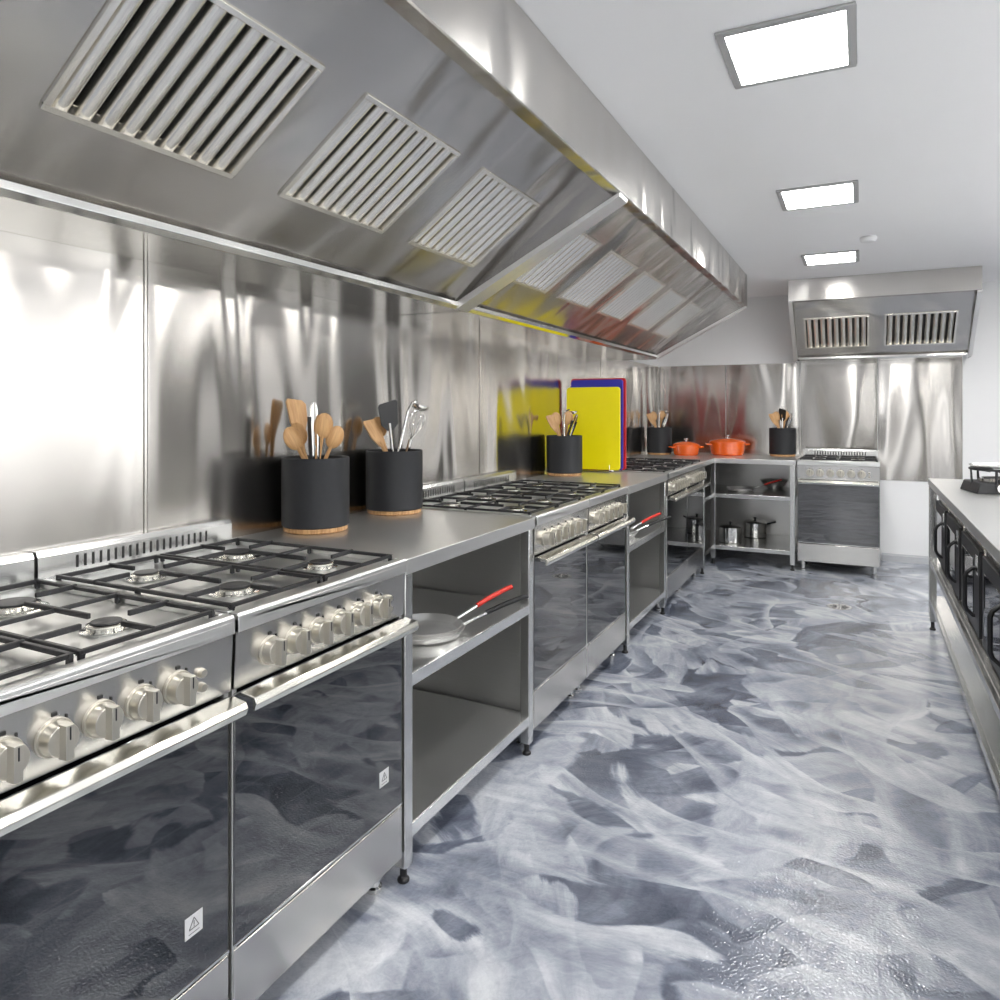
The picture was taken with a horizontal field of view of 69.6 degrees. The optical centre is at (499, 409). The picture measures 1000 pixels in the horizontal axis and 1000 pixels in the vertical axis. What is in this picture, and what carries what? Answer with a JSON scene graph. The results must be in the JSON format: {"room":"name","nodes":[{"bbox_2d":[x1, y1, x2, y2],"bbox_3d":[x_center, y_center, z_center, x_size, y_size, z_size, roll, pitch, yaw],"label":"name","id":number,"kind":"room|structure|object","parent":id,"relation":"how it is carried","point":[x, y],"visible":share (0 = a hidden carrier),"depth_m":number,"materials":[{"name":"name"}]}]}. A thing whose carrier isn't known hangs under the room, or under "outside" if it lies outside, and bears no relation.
{"room":"commercial kitchen","nodes":[
{"label":"commercial kitchen","id":0,"kind":"room"},
{"bbox_2d":[234,359,657,537],"bbox_3d":[-0.771,0.125,2.652,0.144,2.370,10.450,0,0,27],"label":"wall","id":1,"kind":"structure","parent":0,"point":[649,362],"depth_m":6.84,"materials":[{"name":"silver metal"}]},
{"bbox_2d":[0,230,146,555],"bbox_3d":[-1.448,-0.010,1.129,0.008,0.840,2.017,0,0,27],"label":"panel","id":2,"kind":"object","parent":1,"relation":"attached to","point":[73,319],"visible":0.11,"depth_m":1.83,"materials":[{"name":"metal"}]},
{"bbox_2d":[147,261,480,537],"bbox_3d":[-0.549,-0.010,2.921,0.008,0.840,1.987,0,0,27],"label":"panel","id":3,"kind":"object","parent":1,"relation":"attached to","point":[225,356],"visible":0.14,"depth_m":2.44,"materials":[{"name":"metal"}]},
{"bbox_2d":[481,331,601,479],"bbox_3d":[0.341,-0.010,4.695,0.008,0.840,1.977,0,0,27],"label":"panel","id":4,"kind":"object","parent":1,"relation":"attached to","point":[524,382],"visible":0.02,"depth_m":4.27,"materials":[{"name":"metal"}]},
{"bbox_2d":[602,356,658,457],"bbox_3d":[1.179,-0.010,6.367,0.008,0.840,1.757,0,0,27],"label":"panel","id":5,"kind":"object","parent":1,"relation":"attached to","point":[642,380],"visible":0.42,"depth_m":6.49,"materials":[{"name":"metal"}]},
{"bbox_2d":[257,549,999,999],"bbox_3d":[1.489,1.360,1.463,5.250,0.100,10.550,0,0,27],"label":"floor","id":6,"kind":"structure","parent":0,"point":[775,792],"depth_m":2.21,"materials":[{"name":"plastic"}]},
{"bbox_2d":[0,552,247,999],"bbox_3d":[-0.946,0.826,1.302,0.734,0.968,0.597,0,0,27],"label":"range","id":7,"kind":"object","parent":6,"relation":"on","point":[116,709],"visible":1,"depth_m":1.23,"materials":[{"name":"metal"}]},
{"bbox_2d":[0,578,234,716],"bbox_3d":[-0.944,0.417,1.301,0.645,0.052,0.597,0,0,27],"label":"cooktop","id":8,"kind":"object","parent":7,"relation":"in","point":[60,643],"depth_m":1.31,"materials":[{"name":"metal"}]},
{"bbox_2d":[30,518,418,999],"bbox_3d":[-0.676,0.826,1.841,0.734,0.968,0.597,0,0,27],"label":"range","id":9,"kind":"object","parent":6,"relation":"on","point":[315,756],"visible":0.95,"depth_m":1.68,"materials":[{"name":"metal"}]},
{"bbox_2d":[43,538,406,632],"bbox_3d":[-0.674,0.417,1.840,0.645,0.052,0.597,0,0,27],"label":"cooktop","id":10,"kind":"object","parent":9,"relation":"in","point":[264,585],"depth_m":1.78,"materials":[{"name":"metal"}]},
{"bbox_2d":[232,509,534,883],"bbox_3d":[-0.369,0.859,2.515,0.690,0.902,0.871,0,0,27],"label":"work table","id":11,"kind":"object","parent":6,"relation":"on","point":[447,741],"visible":0.45,"depth_m":2.45,"materials":[{"name":"metal"}]},
{"bbox_2d":[281,455,349,534],"bbox_3d":[-0.630,0.285,2.464,0.226,0.250,0.226,0,0,27],"label":"utensil canister","id":12,"kind":"object","parent":11,"relation":"on","point":[315,493],"visible":0.97,"depth_m":2.37,"materials":[{"name":"black ceramic"}]},
{"bbox_2d":[283,427,305,458],"bbox_3d":[-0.646,0.217,2.452,0.180,0.322,0.024,0,0,-23],"label":"wooden spoon","id":13,"kind":"object","parent":12,"relation":"in","point":[292,437],"visible":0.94,"depth_m":2.42,"materials":[{"name":"brown wood"}]},
{"bbox_2d":[286,399,306,450],"bbox_3d":[-0.691,0.168,2.507,0.101,0.416,0.052,0,0,-2],"label":"wooden spatula","id":14,"kind":"object","parent":12,"relation":"in","point":[297,412],"visible":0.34,"depth_m":2.50,"materials":[{"name":"brown wood"}]},
{"bbox_2d":[291,422,307,458],"bbox_3d":[-0.662,0.210,2.483,0.127,0.334,0.019,0,0,-5],"label":"wooden spoon","id":15,"kind":"object","parent":12,"relation":"in","point":[298,426],"visible":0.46,"depth_m":2.48,"materials":[{"name":"brown wood"}]},
{"bbox_2d":[307,402,319,458],"bbox_3d":[-0.626,0.174,2.430,0.017,0.402,0.039,0,2,41],"label":"tongs","id":16,"kind":"object","parent":12,"relation":"in","point":[313,407],"visible":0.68,"depth_m":2.42,"materials":[{"name":"metal"}]},
{"bbox_2d":[314,413,332,458],"bbox_3d":[-0.615,0.193,2.442,0.089,0.367,0.040,0,0,8],"label":"wooden spoon","id":17,"kind":"object","parent":12,"relation":"in","point":[323,424],"visible":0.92,"depth_m":2.43,"materials":[{"name":"brown wood"}]},
{"bbox_2d":[324,426,343,458],"bbox_3d":[-0.614,0.216,2.466,0.156,0.324,0.023,0,0,-17],"label":"wooden spoon","id":18,"kind":"object","parent":12,"relation":"in","point":[336,436],"visible":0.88,"depth_m":2.47,"materials":[{"name":"brown wood"}]},
{"bbox_2d":[232,509,534,574],"bbox_3d":[-0.369,0.430,2.515,0.690,0.044,0.871,0,0,27],"label":"countertop","id":19,"kind":"structure","parent":11,"relation":"on","point":[426,538],"depth_m":2.37,"materials":[{"name":"metal"}]},
{"bbox_2d":[366,448,422,515],"bbox_3d":[-0.423,0.285,2.886,0.226,0.250,0.226,0,0,27],"label":"utensil canister","id":20,"kind":"object","parent":11,"relation":"on","point":[394,479],"visible":0.99,"depth_m":2.79,"materials":[{"name":"black ceramic"}]},
{"bbox_2d":[363,419,385,450],"bbox_3d":[-0.452,0.207,2.886,0.193,0.342,0.038,0,0,-13],"label":"wooden spatula","id":21,"kind":"object","parent":20,"relation":"in","point":[372,426],"visible":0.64,"depth_m":2.87,"materials":[{"name":"brown wood"}]},
{"bbox_2d":[373,417,387,450],"bbox_3d":[-0.458,0.202,2.920,0.133,0.350,0.020,0,0,2],"label":"wooden spoon","id":22,"kind":"object","parent":20,"relation":"in","point":[383,429],"visible":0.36,"depth_m":2.92,"materials":[{"name":"brown wood"}]},
{"bbox_2d":[378,399,397,450],"bbox_3d":[-0.445,0.166,2.875,0.084,0.418,0.024,0,0,-30],"label":"turner","id":23,"kind":"object","parent":20,"relation":"in","point":[388,411],"visible":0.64,"depth_m":2.88,"materials":[{"name":"black plastic"}]},
{"bbox_2d":[398,400,428,450],"bbox_3d":[-0.369,0.168,2.931,0.074,0.417,0.193,0,0,40],"label":"ladle","id":24,"kind":"object","parent":20,"relation":"in","point":[412,404],"visible":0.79,"depth_m":2.90,"materials":[{"name":"metal"}]},
{"bbox_2d":[405,410,424,450],"bbox_3d":[-0.376,0.189,2.933,0.144,0.378,0.064,0,0,-10],"label":"whisk","id":25,"kind":"object","parent":20,"relation":"in","point":[409,444],"visible":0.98,"depth_m":2.92,"materials":[{"name":"metal"}]},
{"bbox_2d":[412,594,528,644],"bbox_3d":[-0.135,0.682,2.388,0.491,0.104,0.260,0,0,-20],"label":"frying pan","id":26,"kind":"object","parent":11,"relation":"on","point":[435,641],"visible":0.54,"depth_m":2.39,"materials":[{"name":"metal"}]},
{"bbox_2d":[412,585,512,638],"bbox_3d":[-0.150,0.674,2.427,0.475,0.104,0.244,0,0,-36],"label":"frying pan","id":27,"kind":"object","parent":26,"relation":"on","point":[431,625],"visible":0.65,"depth_m":2.43,"materials":[{"name":"metal"}]},
{"bbox_2d":[412,689,528,835],"bbox_3d":[-0.367,1.173,2.514,0.670,0.036,0.844,0,0,27],"label":"shelf","id":28,"kind":"object","parent":11,"relation":"attached to","point":[454,739],"depth_m":2.51,"materials":[{"name":"metal"}]},
{"bbox_2d":[412,587,528,685],"bbox_3d":[-0.367,0.753,2.514,0.670,0.036,0.844,0,0,27],"label":"shelf","id":29,"kind":"object","parent":11,"relation":"attached to","point":[426,659],"depth_m":2.53,"materials":[{"name":"metal"}]},
{"bbox_2d":[412,479,597,746],"bbox_3d":[-0.014,0.826,3.162,0.734,0.968,0.597,0,0,27],"label":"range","id":30,"kind":"object","parent":6,"relation":"on","point":[488,673],"visible":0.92,"depth_m":2.91,"materials":[{"name":"metal"}]},
{"bbox_2d":[421,490,589,525],"bbox_3d":[-0.012,0.417,3.160,0.645,0.052,0.597,0,0,27],"label":"cooktop","id":31,"kind":"object","parent":30,"relation":"in","point":[547,510],"depth_m":3.12,"materials":[{"name":"metal"}]},
{"bbox_2d":[459,470,634,691],"bbox_3d":[0.258,0.826,3.702,0.734,0.968,0.597,0,0,27],"label":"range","id":32,"kind":"object","parent":6,"relation":"on","point":[605,557],"visible":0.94,"depth_m":3.57,"materials":[{"name":"metal"}]},
{"bbox_2d":[474,480,627,506],"bbox_3d":[0.260,0.417,3.701,0.645,0.052,0.597,0,0,27],"label":"cooktop","id":33,"kind":"object","parent":32,"relation":"in","point":[599,494],"depth_m":3.69,"materials":[{"name":"metal"}]},
{"bbox_2d":[516,472,667,653],"bbox_3d":[0.575,0.859,4.397,0.690,0.902,0.871,0,0,27],"label":"work table","id":34,"kind":"object","parent":6,"relation":"on","point":[639,601],"visible":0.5,"depth_m":4.32,"materials":[{"name":"metal"}]},
{"bbox_2d":[546,435,581,475],"bbox_3d":[0.406,0.285,4.540,0.226,0.250,0.226,0,0,27],"label":"utensil canister","id":35,"kind":"object","parent":34,"relation":"on","point":[563,453],"visible":0.98,"depth_m":4.44,"materials":[{"name":"black ceramic"}]},
{"bbox_2d":[546,415,559,435],"bbox_3d":[0.378,0.203,4.546,0.178,0.349,0.033,0,0,1],"label":"wooden spatula","id":36,"kind":"object","parent":35,"relation":"in","point":[550,418],"visible":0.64,"depth_m":4.54,"materials":[{"name":"brown wood"}]},
{"bbox_2d":[552,412,561,435],"bbox_3d":[0.381,0.195,4.555,0.110,0.363,0.031,0,0,12],"label":"wooden spoon","id":37,"kind":"object","parent":35,"relation":"in","point":[557,417],"visible":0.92,"depth_m":4.55,"materials":[{"name":"brown wood"}]},
{"bbox_2d":[563,411,572,435],"bbox_3d":[0.423,0.192,4.546,0.080,0.369,0.018,0,0,-10],"label":"wooden spoon","id":38,"kind":"object","parent":35,"relation":"in","point":[568,415],"visible":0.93,"depth_m":4.54,"materials":[{"name":"brown wood"}]},
{"bbox_2d":[564,409,577,435],"bbox_3d":[0.445,0.184,4.575,0.116,0.382,0.066,0,0,-42],"label":"ladle","id":39,"kind":"object","parent":35,"relation":"in","point":[572,412],"visible":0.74,"depth_m":4.55,"materials":[{"name":"metal"}]},
{"bbox_2d":[566,414,577,435],"bbox_3d":[0.418,0.203,4.537,0.142,0.354,0.030,0,0,3],"label":"tongs","id":40,"kind":"object","parent":35,"relation":"in","point":[576,415],"visible":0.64,"depth_m":4.53,"materials":[{"name":"metal"}]},
{"bbox_2d":[516,472,667,493],"bbox_3d":[0.575,0.430,4.397,0.690,0.044,0.871,0,0,27],"label":"countertop","id":41,"kind":"structure","parent":34,"relation":"on","point":[634,481],"depth_m":4.31,"materials":[{"name":"metal"}]},
{"bbox_2d":[582,465,613,472],"bbox_3d":[0.631,0.385,4.794,0.240,0.049,0.117,0,0,27],"label":"rack","id":42,"kind":"object","parent":34,"relation":"on","point":[583,470],"visible":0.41,"depth_m":4.76,"materials":[{"name":"metal"}]},
{"bbox_2d":[567,387,619,469],"bbox_3d":[0.618,0.121,4.775,0.370,0.545,0.016,0,0,27],"label":"cutting board","id":43,"kind":"object","parent":42,"relation":"in","point":[598,408],"visible":0.74,"depth_m":4.75,"materials":[{"name":"yellow plastic"}]},
{"bbox_2d":[571,379,622,469],"bbox_3d":[0.644,0.097,4.793,0.360,0.595,0.016,0,0,27],"label":"cutting board","id":44,"kind":"object","parent":42,"relation":"in","point":[612,382],"visible":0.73,"depth_m":4.73,"materials":[{"name":"blue plastic"}]},
{"bbox_2d":[571,378,625,469],"bbox_3d":[0.657,0.091,4.817,0.385,0.605,0.016,0,0,27],"label":"cutting board","id":45,"kind":"object","parent":42,"relation":"in","point":[623,379],"visible":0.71,"depth_m":4.73,"materials":[{"name":"red plastic"}]},
{"bbox_2d":[629,586,664,629],"bbox_3d":[0.577,1.173,4.396,0.670,0.036,0.844,0,0,27],"label":"shelf","id":46,"kind":"object","parent":34,"relation":"attached to","point":[641,599],"depth_m":4.39,"materials":[{"name":"metal"}]},
{"bbox_2d":[629,522,664,551],"bbox_3d":[0.577,0.753,4.396,0.670,0.036,0.844,0,0,27],"label":"shelf","id":47,"kind":"object","parent":34,"relation":"attached to","point":[643,535],"depth_m":4.33,"materials":[{"name":"metal"}]},
{"bbox_2d":[629,516,670,537],"bbox_3d":[0.782,0.682,4.226,0.491,0.104,0.260,0,0,-16],"label":"frying pan","id":48,"kind":"object","parent":34,"relation":"on","point":[667,517],"visible":0.37,"depth_m":4.25,"materials":[{"name":"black metal"}]},
{"bbox_2d":[629,512,660,534],"bbox_3d":[0.771,0.674,4.263,0.475,0.104,0.244,0,0,-30],"label":"frying pan","id":49,"kind":"object","parent":48,"relation":"on","point":[631,530],"visible":0.29,"depth_m":4.30,"materials":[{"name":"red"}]},
{"bbox_2d":[614,463,694,610],"bbox_3d":[0.939,0.826,5.061,0.734,0.968,0.597,0,0,27],"label":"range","id":50,"kind":"object","parent":6,"relation":"on","point":[644,503],"visible":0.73,"depth_m":4.75,"materials":[{"name":"metal"}]},
{"bbox_2d":[614,463,688,478],"bbox_3d":[0.941,0.417,5.060,0.645,0.052,0.597,0,0,27],"label":"cooktop","id":51,"kind":"object","parent":50,"relation":"in","point":[674,471],"depth_m":4.94,"materials":[{"name":"metal"}]},
{"bbox_2d":[626,457,710,589],"bbox_3d":[1.208,0.826,5.597,0.734,0.968,0.597,0,0,27],"label":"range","id":52,"kind":"object","parent":6,"relation":"on","point":[696,473],"visible":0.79,"depth_m":5.45,"materials":[{"name":"metal"}]},
{"bbox_2d":[626,457,704,470],"bbox_3d":[1.210,0.417,5.596,0.645,0.052,0.597,0,0,27],"label":"cooktop","id":53,"kind":"object","parent":52,"relation":"in","point":[694,464],"depth_m":5.58,"materials":[{"name":"metal"}]},
{"bbox_2d":[628,452,802,573],"bbox_3d":[1.887,0.860,6.297,1.322,0.900,1.245,0,0,27],"label":"work table","id":54,"kind":"object","parent":6,"relation":"on","point":[721,505],"visible":0.5,"depth_m":6.55,"materials":[{"name":"metal"}]},
{"bbox_2d":[647,427,671,454],"bbox_3d":[1.474,0.285,6.666,0.226,0.250,0.226,0,0,27],"label":"utensil canister","id":55,"kind":"object","parent":54,"relation":"on","point":[658,439],"visible":0.97,"depth_m":6.57,"materials":[{"name":"black ceramic"}]},
{"bbox_2d":[646,413,655,427],"bbox_3d":[1.448,0.203,6.676,0.178,0.349,0.033,0,0,8],"label":"wooden spatula","id":56,"kind":"object","parent":55,"relation":"in","point":[651,419],"visible":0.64,"depth_m":6.67,"materials":[{"name":"brown wood"}]},
{"bbox_2d":[651,411,656,427],"bbox_3d":[1.452,0.195,6.685,0.110,0.363,0.031,0,0,19],"label":"wooden spoon","id":57,"kind":"object","parent":55,"relation":"in","point":[654,415],"visible":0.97,"depth_m":6.68,"materials":[{"name":"brown wood"}]},
{"bbox_2d":[658,411,664,427],"bbox_3d":[1.492,0.192,6.670,0.080,0.369,0.018,0,0,-2],"label":"wooden spoon","id":58,"kind":"object","parent":55,"relation":"in","point":[662,413],"visible":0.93,"depth_m":6.66,"materials":[{"name":"brown wood"}]},
{"bbox_2d":[661,413,668,427],"bbox_3d":[1.486,0.203,6.662,0.142,0.354,0.030,0,0,10],"label":"tongs","id":59,"kind":"object","parent":55,"relation":"in","point":[667,414],"visible":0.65,"depth_m":6.65,"materials":[{"name":"metal"}]},
{"bbox_2d":[668,438,703,455],"bbox_3d":[1.689,0.333,6.536,0.242,0.152,0.294,0,0,44],"label":"pot","id":60,"kind":"object","parent":54,"relation":"on","point":[683,448],"visible":1,"depth_m":6.45,"materials":[{"name":"orange ceramic"}]},
{"bbox_2d":[628,452,802,465],"bbox_3d":[1.887,0.430,6.297,1.322,0.040,1.245,0,0,27],"label":"countertop","id":61,"kind":"structure","parent":54,"relation":"on","point":[709,459],"depth_m":6.09,"materials":[{"name":"metal"}]},
{"bbox_2d":[705,435,749,455],"bbox_3d":[2.074,0.318,6.567,0.331,0.181,0.323,0,0,-44],"label":"pot","id":62,"kind":"object","parent":54,"relation":"on","point":[726,446],"visible":1,"depth_m":6.45,"materials":[{"name":"orange ceramic"}]},
{"bbox_2d":[718,521,742,543],"bbox_3d":[2.042,1.060,6.340,0.208,0.178,0.335,0,0,30],"label":"saucepan","id":63,"kind":"object","parent":54,"relation":"on","point":[730,533],"visible":1,"depth_m":6.21,"materials":[{"name":"metal"}]},
{"bbox_2d":[705,530,797,555],"bbox_3d":[1.883,1.167,6.299,1.300,0.034,1.210,0,0,27],"label":"shelf","id":64,"kind":"object","parent":54,"relation":"attached to","point":[776,542],"depth_m":6.16,"materials":[{"name":"metal"}]},
{"bbox_2d":[705,484,797,501],"bbox_3d":[1.883,0.727,6.299,1.300,0.034,1.210,0,0,27],"label":"shelf","id":65,"kind":"object","parent":54,"relation":"attached to","point":[760,493],"depth_m":6.12,"materials":[{"name":"metal"}]},
{"bbox_2d":[726,479,781,491],"bbox_3d":[2.233,0.657,6.333,0.475,0.104,0.244,0,0,5],"label":"frying pan","id":66,"kind":"object","parent":54,"relation":"on","point":[730,488],"visible":1,"depth_m":6.32,"materials":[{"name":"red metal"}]},
{"bbox_2d":[743,517,775,537],"bbox_3d":[2.375,1.060,6.557,0.335,0.178,0.208,0,0,-20],"label":"saucepan","id":67,"kind":"object","parent":54,"relation":"on","point":[752,528],"visible":1,"depth_m":6.46,"materials":[{"name":"silver metal"}]},
{"bbox_2d":[760,478,787,488],"bbox_3d":[2.467,0.668,6.482,0.250,0.082,0.250,0,0,27],"label":"mixing bowl","id":68,"kind":"object","parent":54,"relation":"on","point":[776,485],"visible":0.93,"depth_m":6.42,"materials":[{"name":"metal"}]},
{"bbox_2d":[769,428,795,456],"bbox_3d":[2.516,0.285,6.412,0.226,0.250,0.226,0,0,27],"label":"utensil canister","id":69,"kind":"object","parent":54,"relation":"on","point":[782,441],"visible":0.98,"depth_m":6.32,"materials":[{"name":"black ceramic"}]},
{"bbox_2d":[769,413,778,427],"bbox_3d":[2.491,0.203,6.426,0.178,0.349,0.033,0,0,17],"label":"wooden spatula","id":70,"kind":"object","parent":69,"relation":"in","point":[774,420],"visible":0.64,"depth_m":6.43,"materials":[{"name":"brown wood"}]},
{"bbox_2d":[774,411,779,427],"bbox_3d":[2.497,0.195,6.434,0.110,0.363,0.031,0,0,28],"label":"wooden spoon","id":71,"kind":"object","parent":69,"relation":"in","point":[777,416],"visible":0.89,"depth_m":6.44,"materials":[{"name":"brown wood"}]},
{"bbox_2d":[779,408,785,427],"bbox_3d":[2.516,0.179,6.412,0.011,0.391,0.079,0,0,-26],"label":"turner","id":72,"kind":"object","parent":69,"relation":"in","point":[782,412],"visible":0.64,"depth_m":6.41,"materials":[{"name":"black plastic"}]},
{"bbox_2d":[781,411,788,427],"bbox_3d":[2.534,0.192,6.414,0.080,0.369,0.018,0,0,7],"label":"wooden spoon","id":73,"kind":"object","parent":69,"relation":"in","point":[787,413],"visible":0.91,"depth_m":6.41,"materials":[{"name":"brown wood"}]},
{"bbox_2d":[784,413,792,427],"bbox_3d":[2.527,0.203,6.406,0.142,0.354,0.030,0,0,19],"label":"tongs","id":74,"kind":"object","parent":69,"relation":"in","point":[790,416],"visible":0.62,"depth_m":6.39,"materials":[{"name":"metal"}]},
{"bbox_2d":[797,448,879,576],"bbox_3d":[2.825,0.826,6.002,0.597,0.968,0.734,0,0,27],"label":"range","id":75,"kind":"object","parent":6,"relation":"on","point":[839,489],"visible":1,"depth_m":5.73,"materials":[{"name":"metal"}]},
{"bbox_2d":[797,454,879,466],"bbox_3d":[2.824,0.417,6.000,0.597,0.052,0.645,0,0,27],"label":"cooktop","id":76,"kind":"object","parent":75,"relation":"in","point":[807,460],"depth_m":5.81,"materials":[{"name":"metal"}]},
{"bbox_2d":[826,604,851,609],"bbox_3d":[2.255,1.307,4.787,0.156,0.006,0.156,0,0,27],"label":"floor drain","id":77,"kind":"object","parent":6,"relation":"on","point":[833,606],"visible":1,"depth_m":4.78,"materials":[{"name":"metal"}]},
{"bbox_2d":[928,463,999,798],"bbox_3d":[1.970,0.791,2.021,0.990,1.038,4.680,0,0,27],"label":"kitchen counter","id":78,"kind":"object","parent":6,"relation":"on","point":[978,680],"depth_m":3.06,"materials":[{"name":"metal"}]},
{"bbox_2d":[934,496,949,572],"bbox_3d":[2.592,0.689,3.846,0.494,0.380,0.560,0,0,27],"label":"countertop oven","id":79,"kind":"object","parent":78,"relation":"on","point":[940,530],"visible":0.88,"depth_m":3.81,"materials":[{"name":"metal"}]},
{"bbox_2d":[946,510,964,600],"bbox_3d":[2.323,0.689,3.310,0.494,0.380,0.560,0,0,27],"label":"countertop oven","id":80,"kind":"object","parent":78,"relation":"on","point":[955,526],"visible":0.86,"depth_m":3.28,"materials":[{"name":"metal"}]},
{"bbox_2d":[928,478,999,563],"bbox_3d":[1.970,0.430,2.021,0.990,0.040,4.680,0,0,27],"label":"countertop","id":81,"kind":"structure","parent":78,"relation":"on","point":[980,513],"depth_m":3.00,"materials":[{"name":"metal"}]},
{"bbox_2d":[933,596,999,772],"bbox_3d":[1.970,1.113,2.021,0.950,0.005,4.640,0,0,27],"label":"shelf","id":82,"kind":"object","parent":78,"relation":"attached to","point":[986,721],"depth_m":2.89,"materials":[{"name":"metal"}]},
{"bbox_2d":[933,558,999,697],"bbox_3d":[1.970,0.882,2.021,0.950,0.005,4.640,0,0,27],"label":"shelf","id":83,"kind":"object","parent":78,"relation":"attached to","point":[988,673],"depth_m":2.81,"materials":[{"name":"metal"}]},
{"bbox_2d":[961,526,986,640],"bbox_3d":[2.054,0.689,2.773,0.494,0.380,0.560,0,0,27],"label":"countertop oven","id":84,"kind":"object","parent":78,"relation":"on","point":[972,550],"visible":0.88,"depth_m":2.74,"materials":[{"name":"metal"}]},
{"bbox_2d":[982,551,999,677],"bbox_3d":[1.785,0.689,2.237,0.494,0.380,0.560,0,0,27],"label":"countertop oven","id":85,"kind":"object","parent":78,"relation":"on","point":[990,566],"visible":0.97,"depth_m":2.33,"materials":[{"name":"metal"}]},
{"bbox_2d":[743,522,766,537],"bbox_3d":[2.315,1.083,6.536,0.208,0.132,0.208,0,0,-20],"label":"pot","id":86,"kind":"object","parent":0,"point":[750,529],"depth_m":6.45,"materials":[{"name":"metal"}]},
{"bbox_2d":[515,0,999,296],"bbox_3d":[1.489,-1.110,1.463,5.250,0.100,10.550,0,0,27],"label":"ceiling","id":87,"kind":"structure","parent":0,"point":[916,121],"depth_m":2.68,"materials":[{"name":"paint"}]},
{"bbox_2d":[0,0,624,314],"bbox_3d":[-0.657,-0.738,1.588,0.999,0.640,3.050,0,0,27],"label":"extractor hood","id":88,"kind":"object","parent":87,"relation":"attached to","point":[405,157],"visible":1,"depth_m":1.75,"materials":[{"name":"metal"}]},
{"bbox_2d":[408,132,746,359],"bbox_3d":[0.761,-0.738,4.417,0.999,0.640,3.280,0,0,27],"label":"extractor hood","id":89,"kind":"object","parent":87,"relation":"attached to","point":[645,278],"visible":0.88,"depth_m":3.82,"materials":[{"name":"metal"}]},
{"bbox_2d":[715,1,856,88],"bbox_3d":[0.848,-1.056,2.114,0.360,0.008,0.384,0,0,27],"label":"recessed light","id":90,"kind":"object","parent":87,"relation":"in","point":[823,40],"visible":1,"depth_m":2.08,"materials":[{"name":"white plastic"}]},
{"bbox_2d":[776,180,858,210],"bbox_3d":[1.574,-1.056,3.562,0.360,0.008,0.384,0,0,27],"label":"recessed light","id":91,"kind":"object","parent":87,"relation":"in","point":[846,192],"visible":1,"depth_m":3.54,"materials":[{"name":"white plastic"}]},
{"bbox_2d":[782,184,852,208],"bbox_3d":[1.574,-1.056,3.562,0.308,0.006,0.336,0,0,27],"label":"diffuser","id":92,"kind":"object","parent":91,"relation":"attached to","point":[836,194],"depth_m":3.55,"materials":[{"name":"white plastic"}]},
{"bbox_2d":[801,250,858,265],"bbox_3d":[2.300,-1.056,5.011,0.360,0.008,0.384,0,0,27],"label":"recessed light","id":93,"kind":"object","parent":87,"relation":"in","point":[852,255],"visible":1,"depth_m":4.97,"materials":[{"name":"white plastic"}]},
{"bbox_2d":[859,235,876,242],"bbox_3d":[2.255,-1.042,4.407,0.100,0.036,0.100,0,0,27],"label":"smoke detector","id":94,"kind":"object","parent":87,"relation":"attached to","point":[868,238],"visible":1,"depth_m":4.37,"materials":[{"name":"white plastic"}]},
{"bbox_2d":[788,266,981,362],"bbox_3d":[3.121,-0.743,5.929,1.325,0.630,0.799,0,0,27],"label":"extractor hood","id":95,"kind":"object","parent":87,"relation":"attached to","point":[933,313],"visible":1,"depth_m":5.77,"materials":[{"name":"metal"}]},
{"bbox_2d":[658,281,999,559],"bbox_3d":[3.840,0.125,6.104,5.006,2.370,0.144,0,0,27],"label":"wall","id":96,"kind":"structure","parent":0,"point":[760,333],"depth_m":6.20,"materials":[{"name":"white paint"}]},
{"bbox_2d":[659,365,725,452],"bbox_3d":[1.868,-0.010,7.007,0.638,0.840,0.007,0,0,27],"label":"panel","id":97,"kind":"object","parent":96,"relation":"attached to","point":[694,397],"visible":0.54,"depth_m":6.99,"materials":[{"name":"metal"}]},
{"bbox_2d":[726,363,799,454],"bbox_3d":[2.446,-0.010,6.717,0.651,0.840,0.007,0,0,27],"label":"panel","id":98,"kind":"object","parent":96,"relation":"attached to","point":[754,392],"visible":0.89,"depth_m":6.73,"materials":[{"name":"metal"}]},
{"bbox_2d":[800,361,876,454],"bbox_3d":[3.019,0.090,6.429,0.622,1.040,0.007,0,0,27],"label":"panel","id":99,"kind":"object","parent":96,"relation":"attached to","point":[838,400],"visible":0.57,"depth_m":6.43,"materials":[{"name":"metal"}]},
{"bbox_2d":[882,553,928,563],"bbox_3d":[3.829,1.278,6.019,1.130,0.065,0.018,0,0,27],"label":"baseboard","id":100,"kind":"structure","parent":96,"relation":"attached to","point":[885,556],"depth_m":6.18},
{"bbox_2d":[878,358,962,481],"bbox_3d":[3.581,0.090,6.148,0.625,1.040,0.007,0,0,27],"label":"panel","id":101,"kind":"object","parent":96,"relation":"attached to","point":[920,402],"visible":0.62,"depth_m":6.14,"materials":[{"name":"metal"}]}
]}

